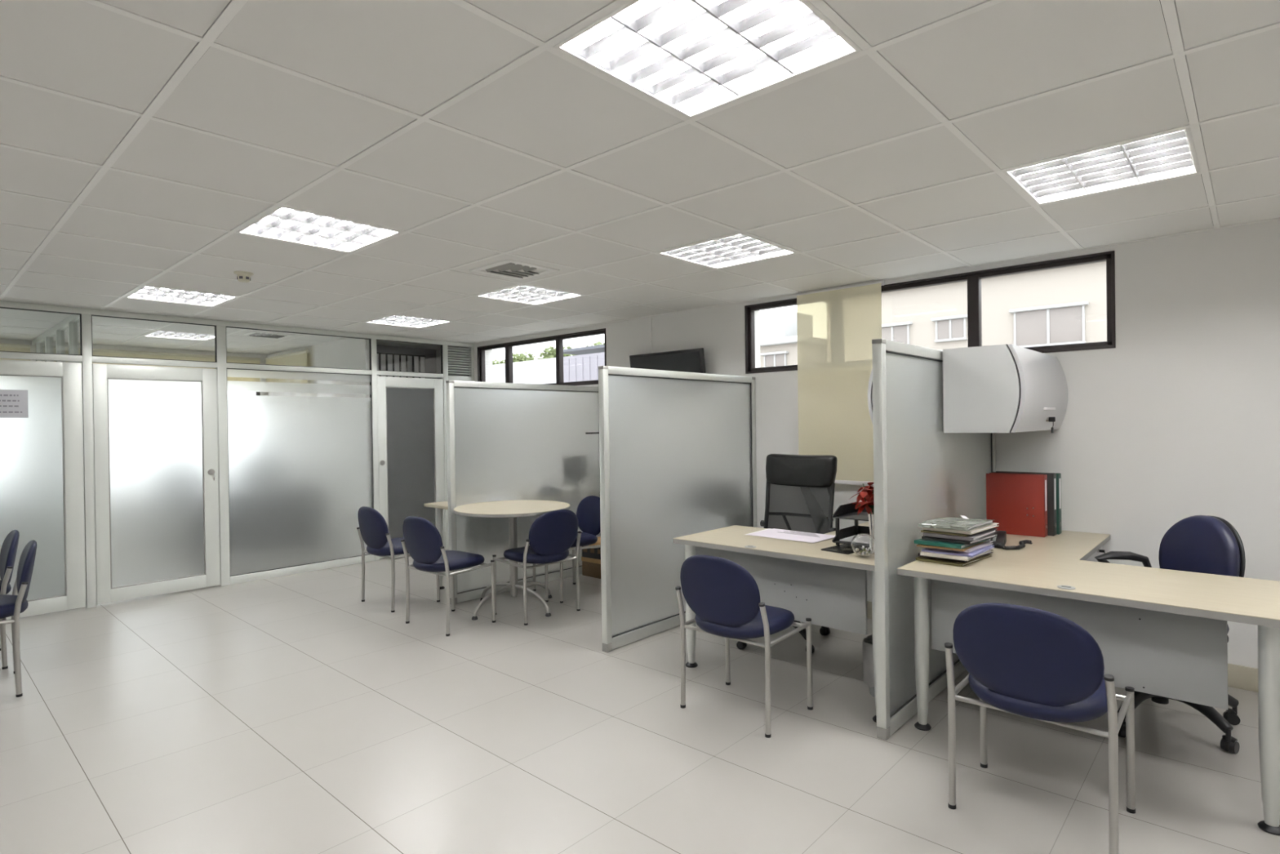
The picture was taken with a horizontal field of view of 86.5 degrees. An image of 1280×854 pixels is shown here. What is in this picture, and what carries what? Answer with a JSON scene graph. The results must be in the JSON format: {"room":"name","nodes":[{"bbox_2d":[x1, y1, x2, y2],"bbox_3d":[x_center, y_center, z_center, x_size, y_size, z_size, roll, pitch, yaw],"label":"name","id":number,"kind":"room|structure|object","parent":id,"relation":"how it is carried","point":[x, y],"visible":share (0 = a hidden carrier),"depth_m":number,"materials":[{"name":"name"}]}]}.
{"room":"open-plan office","nodes":[
{"label":"open-plan office","id":0,"kind":"room"},
{"bbox_2d":[31,314,80,363],"bbox_3d":[-5.453,0.257,6.382,2.780,2.381,0.060,0,0,42],"label":"wall","id":1,"kind":"structure","parent":0,"point":[53,340],"depth_m":6.22,"materials":[{"name":"paint"}]},
{"bbox_2d":[0,338,268,395],"bbox_3d":[-6.906,0.193,7.000,0.200,2.541,8.260,0,0,42],"label":"wall","id":2,"kind":"structure","parent":0,"point":[262,357],"depth_m":8.11,"materials":[{"name":"paint"}]},
{"bbox_2d":[0,342,30,360],"bbox_3d":[-6.862,-0.656,6.836,0.040,0.420,1.100,0,0,42],"label":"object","id":3,"kind":"structure","parent":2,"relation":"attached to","point":[3,347],"depth_m":7.14,"materials":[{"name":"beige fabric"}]},
{"bbox_2d":[92,348,214,361],"bbox_3d":[-5.740,-0.847,8.072,0.040,0.079,1.200,0,0,42],"label":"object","id":4,"kind":"structure","parent":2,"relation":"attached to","point":[124,353],"depth_m":8.03,"materials":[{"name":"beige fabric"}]},
{"bbox_2d":[92,362,215,368],"bbox_3d":[-5.737,-0.724,8.074,0.040,0.012,1.208,0,0,42],"label":"door frame","id":5,"kind":"structure","parent":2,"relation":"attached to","point":[92,362],"depth_m":8.04,"materials":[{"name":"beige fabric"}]},
{"bbox_2d":[226,355,260,364],"bbox_3d":[-5.111,-0.859,8.764,0.040,0.079,0.382,0,0,42],"label":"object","id":6,"kind":"structure","parent":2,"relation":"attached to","point":[229,359],"depth_m":8.75,"materials":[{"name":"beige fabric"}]},
{"bbox_2d":[226,377,260,382],"bbox_3d":[-5.110,-0.613,8.762,0.040,0.048,0.381,0,0,42],"label":"roller blind","id":7,"kind":"object","parent":2,"relation":"attached to","point":[236,379],"depth_m":8.75,"materials":[{"name":"beige fabric"}]},
{"bbox_2d":[0,300,474,608],"bbox_3d":[-4.753,0.255,5.042,0.068,2.381,8.260,0,0,42],"label":"wall","id":8,"kind":"structure","parent":0,"point":[296,473],"depth_m":6.51,"materials":[{"name":"paint"}]},
{"bbox_2d":[0,359,85,619],"bbox_3d":[-4.720,0.466,5.070,0.040,1.933,0.892,0,0,42],"label":"door","id":9,"kind":"structure","parent":8,"relation":"in","point":[42,476],"depth_m":5.23,"materials":[{"name":"paint"}]},
{"bbox_2d":[0,389,28,417],"bbox_3d":[-4.690,-0.173,5.069,0.002,0.209,0.194,0,0,42],"label":"paper notice","id":10,"kind":"object","parent":9,"relation":"attached to","point":[14,403],"visible":1,"depth_m":5.08,"materials":[{"name":"white paper"}]},
{"bbox_2d":[92,363,220,604],"bbox_3d":[-4.064,0.454,5.760,0.145,1.933,0.875,0,0,42],"label":"door","id":11,"kind":"structure","parent":8,"relation":"in","point":[156,472],"depth_m":5.75,"materials":[{"name":"paint"}]},
{"bbox_2d":[377,376,445,558],"bbox_3d":[-2.524,0.423,7.503,0.077,1.933,0.783,0,0,42],"label":"door","id":12,"kind":"structure","parent":8,"relation":"in","point":[411,433],"depth_m":7.47,"materials":[{"name":"paint"}]},
{"bbox_2d":[447,346,471,376],"bbox_3d":[-2.124,-0.769,7.948,0.048,0.345,0.317,0,0,42],"label":"air vent","id":13,"kind":"object","parent":8,"relation":"in","point":[459,357],"depth_m":7.96,"materials":[{"name":"metal"}]},
{"bbox_2d":[266,337,369,397],"bbox_3d":[-3.879,0.226,8.114,2.780,2.381,0.060,0,0,42],"label":"wall","id":14,"kind":"structure","parent":0,"point":[348,353],"depth_m":7.61,"materials":[{"name":"paint"}]},
{"bbox_2d":[265,349,309,382],"bbox_3d":[-4.403,-0.698,8.468,1.300,0.420,0.040,0,0,42],"label":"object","id":15,"kind":"structure","parent":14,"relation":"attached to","point":[296,358],"depth_m":8.36,"materials":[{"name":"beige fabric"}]},
{"bbox_2d":[376,344,436,378],"bbox_3d":[-3.013,0.214,8.204,0.060,2.381,1.240,0,0,42],"label":"wall","id":16,"kind":"structure","parent":0,"point":[430,354],"depth_m":8.46,"materials":[{"name":"grey paint"}]},
{"bbox_3d":[-2.882,-0.422,8.064,0.310,0.222,1.215,0,0,42],"label":"wall shelf","id":17,"kind":"object","parent":16,"relation":"attached to","visible":0},
{"bbox_2d":[377,352,379,376],"bbox_3d":[-3.103,-0.690,7.838,0.272,0.320,0.074,0,0,42],"label":"ring binder","id":18,"kind":"object","parent":17,"relation":"on","point":[378,353],"visible":0.12,"depth_m":7.76,"materials":[{"name":"white paper"}]},
{"bbox_2d":[378,352,386,376],"bbox_3d":[-3.047,-0.691,7.899,0.272,0.320,0.074,0,0,42],"label":"ring binder","id":19,"kind":"object","parent":17,"relation":"on","point":[382,355],"visible":0.32,"depth_m":7.81,"materials":[{"name":"white paper"}]},
{"bbox_2d":[386,353,393,377],"bbox_3d":[-2.991,-0.692,7.960,0.272,0.320,0.074,0,0,42],"label":"ring binder","id":20,"kind":"object","parent":17,"relation":"on","point":[388,356],"visible":0.32,"depth_m":7.87,"materials":[{"name":"white paper"}]},
{"bbox_2d":[392,353,399,377],"bbox_3d":[-2.935,-0.693,8.022,0.272,0.320,0.074,0,0,42],"label":"ring binder","id":21,"kind":"object","parent":17,"relation":"on","point":[396,360],"visible":0.32,"depth_m":7.92,"materials":[{"name":"white paper"}]},
{"bbox_2d":[399,354,406,377],"bbox_3d":[-2.880,-0.694,8.083,0.272,0.320,0.074,0,0,42],"label":"ring binder","id":22,"kind":"object","parent":17,"relation":"on","point":[402,357],"visible":0.32,"depth_m":7.99,"materials":[{"name":"white paper"}]},
{"bbox_2d":[405,354,413,377],"bbox_3d":[-2.824,-0.695,8.145,0.272,0.320,0.074,0,0,42],"label":"ring binder","id":23,"kind":"object","parent":17,"relation":"on","point":[409,357],"visible":0.32,"depth_m":8.05,"materials":[{"name":"white paper"}]},
{"bbox_2d":[412,355,419,377],"bbox_3d":[-2.768,-0.696,8.206,0.272,0.320,0.074,0,0,42],"label":"ring binder","id":24,"kind":"object","parent":17,"relation":"on","point":[415,357],"visible":0.32,"depth_m":8.11,"materials":[{"name":"white paper"}]},
{"bbox_2d":[418,355,425,377],"bbox_3d":[-2.712,-0.697,8.267,0.272,0.320,0.074,0,0,42],"label":"ring binder","id":25,"kind":"object","parent":17,"relation":"on","point":[421,358],"visible":0.32,"depth_m":8.17,"materials":[{"name":"white paper"}]},
{"bbox_2d":[0,0,1279,354],"bbox_3d":[-1.998,-1.109,2.547,13.570,0.301,8.710,0,0,42],"label":"ceiling","id":26,"kind":"structure","parent":0,"point":[138,138],"depth_m":2.43,"materials":[{"name":"tile"}]},
{"bbox_2d":[142,330,214,340],"bbox_3d":[-4.743,-1.001,7.059,0.576,0.111,0.576,0,0,42],"label":"ceiling light","id":27,"kind":"object","parent":26,"relation":"attached to","point":[164,334],"visible":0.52,"depth_m":7.11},
{"bbox_2d":[124,285,237,306],"bbox_3d":[-3.371,-1.009,5.000,0.576,0.111,0.576,0,0,42],"label":"ceiling light","id":28,"kind":"object","parent":26,"relation":"attached to","point":[149,293],"visible":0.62,"depth_m":5.05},
{"bbox_2d":[233,271,253,282],"bbox_3d":[-2.484,-0.939,4.263,0.110,0.058,0.110,0,0,42],"label":"smoke detector","id":29,"kind":"object","parent":26,"relation":"attached to","point":[242,276],"visible":1,"depth_m":4.24,"materials":[{"name":"beige plastic"}]},
{"bbox_2d":[239,331,294,338],"bbox_3d":[-3.895,-0.957,7.099,0.400,0.020,0.400,0,0,42],"label":"ceiling vent","id":30,"kind":"object","parent":26,"relation":"in","point":[258,334],"visible":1,"depth_m":7.07,"materials":[{"name":"grey metal"}]},
{"bbox_2d":[235,205,402,253],"bbox_3d":[-1.596,-1.024,3.385,0.576,0.111,0.576,0,0,42],"label":"ceiling light","id":31,"kind":"object","parent":26,"relation":"attached to","point":[282,224],"visible":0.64,"depth_m":3.45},
{"bbox_2d":[364,315,450,328],"bbox_3d":[-2.160,-1.032,6.332,0.576,0.111,0.576,0,0,42],"label":"ceiling light","id":32,"kind":"object","parent":26,"relation":"attached to","point":[394,320],"visible":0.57,"depth_m":6.38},
{"bbox_2d":[469,258,559,279],"bbox_3d":[-0.788,-0.984,4.274,0.400,0.020,0.400,0,0,42],"label":"ceiling vent","id":33,"kind":"object","parent":26,"relation":"in","point":[511,265],"visible":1,"depth_m":4.23,"materials":[{"name":"grey metal"}]},
{"bbox_2d":[475,284,582,305],"bbox_3d":[-0.829,-1.044,5.121,0.576,0.111,0.576,0,0,42],"label":"ceiling light","id":34,"kind":"object","parent":26,"relation":"attached to","point":[526,294],"visible":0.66,"depth_m":5.16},
{"bbox_2d":[552,0,862,119],"bbox_3d":[0.180,-1.039,1.771,0.576,0.111,0.576,0,0,42],"label":"ceiling light","id":35,"kind":"object","parent":26,"relation":"attached to","point":[693,58],"visible":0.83,"depth_m":1.83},
{"bbox_2d":[657,233,797,269],"bbox_3d":[0.503,-1.055,3.910,0.576,0.111,0.576,0,0,42],"label":"ceiling light","id":36,"kind":"object","parent":26,"relation":"attached to","point":[740,248],"visible":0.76,"depth_m":3.94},
{"bbox_2d":[1002,127,1200,204],"bbox_3d":[1.834,-1.066,2.699,0.576,0.111,0.576,0,0,42],"label":"ceiling light","id":37,"kind":"object","parent":26,"relation":"attached to","point":[1172,154],"visible":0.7,"depth_m":2.71,"materials":[{"name":"white metal"}]},
{"bbox_2d":[0,548,1279,853],"bbox_3d":[-1.963,1.497,2.562,13.570,0.150,8.710,0,0,42],"label":"floor","id":38,"kind":"structure","parent":0,"point":[295,713],"depth_m":2.96,"materials":[{"name":"tile"}]},
{"bbox_2d":[0,529,19,669],"bbox_3d":[-4.076,1.046,4.091,0.513,0.792,0.513,0,0,43],"label":"chair","id":39,"kind":"object","parent":38,"relation":"on","point":[10,544],"visible":0.95,"depth_m":4.10,"materials":[{"name":"blue fabric"}]},
{"bbox_2d":[0,539,36,697],"bbox_3d":[-3.600,1.042,3.681,0.513,0.792,0.513,-1,0,-44],"label":"chair","id":40,"kind":"object","parent":38,"relation":"on","point":[16,603],"visible":1,"depth_m":3.66,"materials":[{"name":"blue fabric"}]},
{"bbox_2d":[356,506,439,612],"bbox_3d":[-1.952,1.009,5.455,0.513,0.792,0.513,0,0,42],"label":"chair","id":41,"kind":"object","parent":38,"relation":"on","point":[372,529],"visible":0.69,"depth_m":5.25,"materials":[{"name":"blue fabric"}]},
{"bbox_2d":[423,501,448,589],"bbox_3d":[-1.133,1.019,6.259,0.560,0.742,1.550,0,0,42],"label":"office desk","id":42,"kind":"object","parent":38,"relation":"on","point":[440,506],"visible":0.14,"depth_m":5.87,"materials":[{"name":"brown wood"}]},
{"bbox_2d":[400,515,495,635],"bbox_3d":[-1.379,1.005,4.849,0.513,0.792,0.513,-1,0,39],"label":"chair","id":43,"kind":"object","parent":38,"relation":"on","point":[422,540],"visible":1,"depth_m":4.68,"materials":[{"name":"blue fabric"}]},
{"bbox_2d":[453,499,569,620],"bbox_3d":[-0.974,1.002,5.236,0.880,0.782,0.880,0,0,42],"label":"round table","id":44,"kind":"object","parent":38,"relation":"on","point":[511,509],"visible":0.93,"depth_m":5.20,"materials":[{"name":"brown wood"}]},
{"bbox_2d":[445,380,600,604],"bbox_3d":[-0.928,0.506,5.990,0.047,1.766,1.713,0,0,42],"label":"glass screen","id":45,"kind":"object","parent":38,"relation":"on","point":[506,441],"visible":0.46,"depth_m":5.79,"materials":[{"name":"glass"}]},
{"bbox_2d":[492,509,581,625],"bbox_3d":[-0.758,0.995,5.079,0.513,0.792,0.513,0,0,44],"label":"chair","id":46,"kind":"object","parent":38,"relation":"on","point":[551,535],"visible":0.98,"depth_m":4.91,"materials":[{"name":"blue fabric"}]},
{"bbox_2d":[533,495,600,603],"bbox_3d":[-0.582,0.990,5.697,0.513,0.792,0.513,-1,0,-35],"label":"chair","id":47,"kind":"object","parent":38,"relation":"on","point":[588,512],"visible":0.59,"depth_m":5.76,"materials":[{"name":"blue fabric"}]},
{"bbox_2d":[581,556,600,578],"bbox_3d":[-0.330,1.292,6.351,0.308,0.174,0.308,0,0,42],"label":"carton","id":48,"kind":"object","parent":38,"relation":"on","point":[591,567],"visible":0.38,"depth_m":6.25,"materials":[{"name":"brown cardboard"}]},
{"bbox_2d":[582,536,600,559],"bbox_3d":[-0.331,1.127,6.343,0.308,0.154,0.308,-1,0,39],"label":"carton","id":49,"kind":"object","parent":48,"relation":"on","point":[595,553],"visible":0.17,"depth_m":6.23,"materials":[{"name":"brown cardboard"}]},
{"bbox_2d":[598,365,757,652],"bbox_3d":[0.344,0.495,4.833,0.047,1.766,1.713,0,0,42],"label":"glass screen","id":50,"kind":"object","parent":38,"relation":"on","point":[677,449],"visible":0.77,"depth_m":4.60,"materials":[{"name":"glass"}]},
{"bbox_2d":[675,555,813,737],"bbox_3d":[0.500,0.988,3.327,0.513,0.792,0.513,0,0,42],"label":"chair","id":51,"kind":"object","parent":38,"relation":"on","point":[723,596],"visible":1,"depth_m":3.15,"materials":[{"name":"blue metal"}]},
{"bbox_2d":[672,521,876,722],"bbox_3d":[1.197,0.997,4.120,1.235,0.747,1.620,0,0,42],"label":"l-shaped desk","id":52,"kind":"object","parent":38,"relation":"on","point":[829,588],"visible":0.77,"depth_m":3.56,"materials":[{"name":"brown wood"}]},
{"bbox_2d":[744,528,834,537],"bbox_3d":[0.873,0.632,3.978,0.440,0.002,0.285,0,0,41],"label":"paper sheet","id":53,"kind":"object","parent":52,"relation":"on","point":[768,528],"visible":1,"depth_m":4.11,"materials":[{"name":"white paper"}]},
{"bbox_2d":[746,528,835,542],"bbox_3d":[0.886,0.629,3.956,0.440,0.004,0.290,0,0,44],"label":"paper sheet","id":54,"kind":"object","parent":53,"relation":"on","point":[789,535],"visible":0.98,"depth_m":3.94,"materials":[{"name":"white paper"}]},
{"bbox_2d":[821,543,853,554],"bbox_3d":[1.084,0.628,3.527,0.270,0.008,0.160,-1,0,-41],"label":"desk pad","id":55,"kind":"object","parent":52,"relation":"on","point":[846,548],"visible":0.51,"depth_m":3.48,"materials":[{"name":"black plastic"}]},
{"bbox_2d":[831,502,872,545],"bbox_3d":[1.208,0.526,3.642,0.240,0.208,0.300,0,0,42],"label":"tray","id":56,"kind":"object","parent":52,"relation":"on","point":[846,511],"visible":0.37,"depth_m":3.69,"materials":[{"name":"black plastic"}]},
{"bbox_2d":[840,534,855,542],"bbox_3d":[1.209,0.600,3.642,0.180,0.008,0.240,0,0,42],"label":"paper sheet","id":57,"kind":"object","parent":56,"relation":"in","point":[849,539],"visible":0.14,"depth_m":3.62,"materials":[{"name":"white paper"}]},
{"bbox_2d":[849,482,874,554],"bbox_3d":[1.145,0.453,3.393,0.180,0.360,0.223,-1,0,-4],"label":"flower vase","id":58,"kind":"object","parent":52,"relation":"on","point":[867,498],"visible":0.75,"depth_m":3.39,"materials":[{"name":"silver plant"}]},
{"bbox_2d":[850,533,874,556],"bbox_3d":[1.094,0.578,3.320,0.124,0.111,0.124,0,0,42],"label":"glass bowl","id":59,"kind":"object","parent":52,"relation":"on","point":[862,544],"visible":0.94,"depth_m":3.28,"materials":[{"name":"clear glass"}]},
{"bbox_2d":[736,453,837,653],"bbox_3d":[0.892,0.782,4.438,0.695,1.181,0.738,0,0,44],"label":"chair","id":60,"kind":"object","parent":38,"relation":"on","point":[800,488],"visible":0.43,"depth_m":4.63,"materials":[{"name":"black leather"}]},
{"bbox_2d":[862,634,875,697],"bbox_3d":[1.268,1.234,3.492,0.240,0.278,0.239,0,0,42],"label":"waste bin","id":61,"kind":"object","parent":38,"relation":"on","point":[868,664],"visible":0.24,"depth_m":3.46,"materials":[{"name":"grey metal"}]},
{"bbox_2d":[871,338,995,740],"bbox_3d":[1.638,0.484,3.639,0.047,1.766,1.738,0,0,42],"label":"glass screen","id":62,"kind":"object","parent":38,"relation":"on","point":[922,473],"visible":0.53,"depth_m":3.23,"materials":[{"name":"glass"}]},
{"bbox_2d":[944,602,1135,853],"bbox_3d":[1.419,0.981,2.426,0.513,0.792,0.513,0,0,42],"label":"chair","id":63,"kind":"object","parent":38,"relation":"on","point":[1040,664],"visible":1,"depth_m":2.25,"materials":[{"name":"blue fabric"}]},
{"bbox_2d":[897,529,1279,835],"bbox_3d":[2.174,0.988,3.231,1.266,0.747,1.620,0,0,42],"label":"l-shaped desk","id":64,"kind":"object","parent":38,"relation":"on","point":[1161,632],"visible":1,"depth_m":2.63,"materials":[{"name":"beige laminate"}]},
{"bbox_2d":[915,554,991,566],"bbox_3d":[1.505,0.622,3.254,0.340,0.013,0.217,-1,0,-42],"label":"document folder","id":65,"kind":"object","parent":64,"relation":"on","point":[920,558],"visible":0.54,"depth_m":3.15,"materials":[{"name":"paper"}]},
{"bbox_2d":[918,549,993,562],"bbox_3d":[1.528,0.607,3.287,0.336,0.017,0.217,-1,0,-42],"label":"document folder","id":66,"kind":"object","parent":65,"relation":"on","point":[988,552],"visible":0.19,"depth_m":3.20,"materials":[{"name":"white paper"}]},
{"bbox_2d":[920,549,990,560],"bbox_3d":[1.506,0.592,3.238,0.209,0.016,0.338,0,0,43],"label":"document folder","id":67,"kind":"object","parent":66,"relation":"on","point":[922,553],"visible":0.44,"depth_m":3.12,"materials":[{"name":"paper"}]},
{"bbox_2d":[921,544,994,557],"bbox_3d":[1.520,0.579,3.246,0.226,0.011,0.317,0,0,44],"label":"document folder","id":68,"kind":"object","parent":67,"relation":"on","point":[980,550],"visible":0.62,"depth_m":3.16,"materials":[{"name":"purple paper"}]},
{"bbox_2d":[922,540,993,552],"bbox_3d":[1.537,0.565,3.286,0.316,0.015,0.214,-1,0,-44],"label":"document folder","id":69,"kind":"object","parent":68,"relation":"on","point":[986,543],"visible":0.31,"depth_m":3.19,"materials":[{"name":"purple paper"}]},
{"bbox_2d":[916,541,985,551],"bbox_3d":[1.494,0.555,3.258,0.211,0.011,0.330,0,0,43],"label":"document folder","id":70,"kind":"object","parent":69,"relation":"on","point":[918,544],"visible":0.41,"depth_m":3.14,"materials":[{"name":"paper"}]},
{"bbox_2d":[914,538,988,549],"bbox_3d":[1.495,0.540,3.258,0.333,0.019,0.218,-1,0,-43],"label":"document folder","id":71,"kind":"object","parent":70,"relation":"on","point":[921,541],"visible":0.44,"depth_m":3.15,"materials":[{"name":"teal plastic"}]},
{"bbox_2d":[921,533,996,544],"bbox_3d":[1.531,0.523,3.256,0.316,0.016,0.224,-1,0,-42],"label":"document folder","id":72,"kind":"object","parent":71,"relation":"on","point":[992,535],"visible":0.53,"depth_m":3.16,"materials":[{"name":"white paper"}]},
{"bbox_2d":[923,528,997,541],"bbox_3d":[1.543,0.505,3.271,0.224,0.018,0.354,0,0,44],"label":"document folder","id":73,"kind":"object","parent":72,"relation":"on","point":[975,536],"visible":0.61,"depth_m":3.16,"materials":[{"name":"white paper"}]},
{"bbox_2d":[920,529,982,536],"bbox_3d":[1.532,0.491,3.279,0.344,0.011,0.210,-1,0,-44],"label":"document folder","id":74,"kind":"object","parent":73,"relation":"on","point":[922,531],"visible":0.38,"depth_m":3.16,"materials":[{"name":"white paper"}]},
{"bbox_2d":[921,522,998,534],"bbox_3d":[1.545,0.477,3.272,0.352,0.016,0.224,-1,0,-44],"label":"document folder","id":75,"kind":"object","parent":74,"relation":"on","point":[979,529],"visible":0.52,"depth_m":3.16,"materials":[{"name":"paper"}]},
{"bbox_2d":[918,516,994,531],"bbox_3d":[1.518,0.459,3.257,0.330,0.026,0.226,-1,0,-43],"label":"document folder","id":76,"kind":"object","parent":75,"relation":"on","point":[945,522],"visible":1,"depth_m":3.21,"materials":[{"name":"grey plastic"}]},
{"bbox_2d":[987,529,1032,549],"bbox_3d":[1.883,0.566,3.573,0.301,0.112,0.260,-1,0,32],"label":"desk telephone","id":77,"kind":"object","parent":64,"relation":"on","point":[999,541],"visible":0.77,"depth_m":3.53,"materials":[{"name":"black plastic"}]},
{"bbox_2d":[986,472,1047,537],"bbox_3d":[2.168,0.443,3.916,0.302,0.345,0.071,0,0,42],"label":"ring binder","id":78,"kind":"object","parent":64,"relation":"on","point":[1017,502],"visible":0.94,"depth_m":3.88,"materials":[{"name":"red paper"}]},
{"bbox_2d":[992,471,1056,536],"bbox_3d":[2.236,0.440,3.958,0.317,0.350,0.070,0,0,42],"label":"ring binder","id":79,"kind":"object","parent":64,"relation":"on","point":[1051,477],"visible":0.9,"depth_m":3.84,"materials":[{"name":"paper"}]},
{"bbox_2d":[1007,471,1061,534],"bbox_3d":[2.297,0.441,4.006,0.312,0.345,0.070,0,0,42],"label":"ring binder","id":80,"kind":"object","parent":64,"relation":"on","point":[1058,475],"visible":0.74,"depth_m":3.88,"materials":[{"name":"green paper"}]},
{"bbox_2d":[1085,546,1105,561],"bbox_3d":[2.270,0.977,3.793,0.522,0.662,0.600,0,0,42],"label":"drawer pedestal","id":81,"kind":"object","parent":64,"relation":"attached to","point":[1100,551],"visible":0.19,"depth_m":3.71,"materials":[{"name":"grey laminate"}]},
{"bbox_2d":[1093,515,1245,753],"bbox_3d":[2.407,0.887,3.121,0.639,0.945,0.618,-1,0,-4],"label":"chair","id":82,"kind":"object","parent":38,"relation":"on","point":[1202,544],"visible":0.46,"depth_m":3.09,"materials":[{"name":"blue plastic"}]},
{"bbox_2d":[435,219,1279,668],"bbox_3d":[0.848,0.096,5.665,13.570,2.541,0.200,0,0,42],"label":"wall","id":83,"kind":"structure","parent":0,"point":[1162,427],"depth_m":3.72,"materials":[{"name":"paint"}]},
{"bbox_2d":[477,328,606,385],"bbox_3d":[-1.097,-0.682,7.331,2.144,0.535,0.081,0,0,42],"label":"window","id":84,"kind":"structure","parent":83,"relation":"in","point":[559,339],"depth_m":7.20,"materials":[{"name":"brown metal"}]},
{"bbox_2d":[650,315,652,353],"bbox_3d":[0.110,-0.317,6.189,0.012,1.381,0.006,0,0,42],"label":"trim","id":85,"kind":"structure","parent":83,"relation":"attached to","point":[651,316],"depth_m":6.18,"materials":[{"name":"paint"}]},
{"bbox_2d":[629,347,706,373],"bbox_3d":[0.250,-0.488,5.973,0.820,0.341,0.130,0,0,42],"label":"television","id":86,"kind":"object","parent":83,"relation":"attached to","point":[692,360],"visible":0.47,"depth_m":5.86,"materials":[{"name":"black plastic"}]},
{"bbox_2d":[867,368,873,425],"bbox_3d":[1.743,-0.185,4.098,0.408,0.445,0.897,0,0,42],"label":"upper cabinet","id":87,"kind":"object","parent":83,"relation":"attached to","point":[870,382],"visible":0.03,"depth_m":3.88,"materials":[{"name":"white plastic"}]},
{"bbox_2d":[744,250,1115,373],"bbox_3d":[1.793,-0.714,4.702,2.477,0.550,0.081,0,0,42],"label":"window","id":88,"kind":"structure","parent":83,"relation":"in","point":[973,278],"depth_m":4.35,"materials":[{"name":"brown metal"}]},
{"bbox_2d":[795,280,884,485],"bbox_3d":[1.444,-0.301,4.932,0.672,1.426,0.044,0,0,42],"label":"roller blind","id":89,"kind":"object","parent":88,"relation":"attached to","point":[837,327],"visible":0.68,"depth_m":4.92,"materials":[{"name":"beige fabric"}]},
{"bbox_2d":[942,344,1068,433],"bbox_3d":[2.044,-0.187,3.756,0.408,0.445,0.997,0,0,42],"label":"upper cabinet","id":90,"kind":"object","parent":83,"relation":"attached to","point":[999,388],"visible":1,"depth_m":3.42,"materials":[{"name":"white plastic"}]},
{"bbox_2d":[866,600,1257,692],"bbox_3d":[1.862,1.299,4.621,10.280,0.120,0.012,0,0,42],"label":"baseboard","id":91,"kind":"structure","parent":83,"relation":"attached to","point":[1241,677],"depth_m":3.50,"materials":[{"name":"beige tile"}]},
{"label":"outside","id":92,"kind":"structure","parent":0,"visible":0},
{"bbox_3d":[-0.650,1.515,14.135,100.000,0.250,100.000,0,0,42],"label":"ground","id":93,"kind":"structure","parent":92,"visible":0},
{"bbox_2d":[492,359,502,364],"bbox_3d":[-4.546,-0.356,21.153,1.488,3.526,0.953,0,0,42],"label":"tree","id":94,"kind":"object","parent":93,"relation":"on","point":[495,360],"visible":0.08,"depth_m":20.86,"materials":[{"name":"green plant"}]},
{"bbox_2d":[500,351,535,364],"bbox_3d":[-3.536,-0.412,19.945,1.512,3.623,0.995,0,0,42],"label":"tree","id":95,"kind":"object","parent":93,"relation":"on","point":[522,357],"visible":0.23,"depth_m":19.70,"materials":[{"name":"green plant"}]},
{"bbox_2d":[492,357,555,384],"bbox_3d":[-2.814,0.135,14.963,3.400,3.060,0.250,0,0,42],"label":"wall","id":96,"kind":"structure","parent":93,"relation":"on","point":[539,371],"depth_m":14.30,"materials":[{"name":"white paint"}]},
{"bbox_2d":[537,346,574,359],"bbox_3d":[-2.266,-0.451,18.921,1.534,3.678,1.062,0,0,42],"label":"tree","id":97,"kind":"object","parent":93,"relation":"on","point":[551,353],"visible":0.16,"depth_m":18.75,"materials":[{"name":"green plant"}]},
{"bbox_2d":[563,344,604,382],"bbox_3d":[0.344,-0.054,14.276,4.500,3.360,3.612,0,0,42],"label":"storage shed","id":98,"kind":"object","parent":93,"relation":"on","point":[584,366],"visible":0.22,"depth_m":13.26,"materials":[{"name":"metal"}]},
{"bbox_2d":[585,341,604,346],"bbox_3d":[-1.004,-0.437,17.922,1.492,3.627,0.966,0,0,42],"label":"tree","id":99,"kind":"object","parent":93,"relation":"on","point":[598,343],"visible":0.02,"depth_m":17.83,"materials":[{"name":"green plant"}]},
{"bbox_2d":[760,309,797,367],"bbox_3d":[3.403,-0.114,12.178,1.290,3.420,4.240,0,0,42],"label":"building","id":100,"kind":"structure","parent":93,"relation":"on","point":[778,328],"depth_m":10.54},
{"bbox_2d":[881,261,1106,351],"bbox_3d":[7.236,-0.198,8.962,7.990,3.520,5.240,0,0,42],"label":"building","id":101,"kind":"structure","parent":93,"relation":"on","point":[1065,305],"depth_m":8.11,"materials":[{"name":"beige paint"}]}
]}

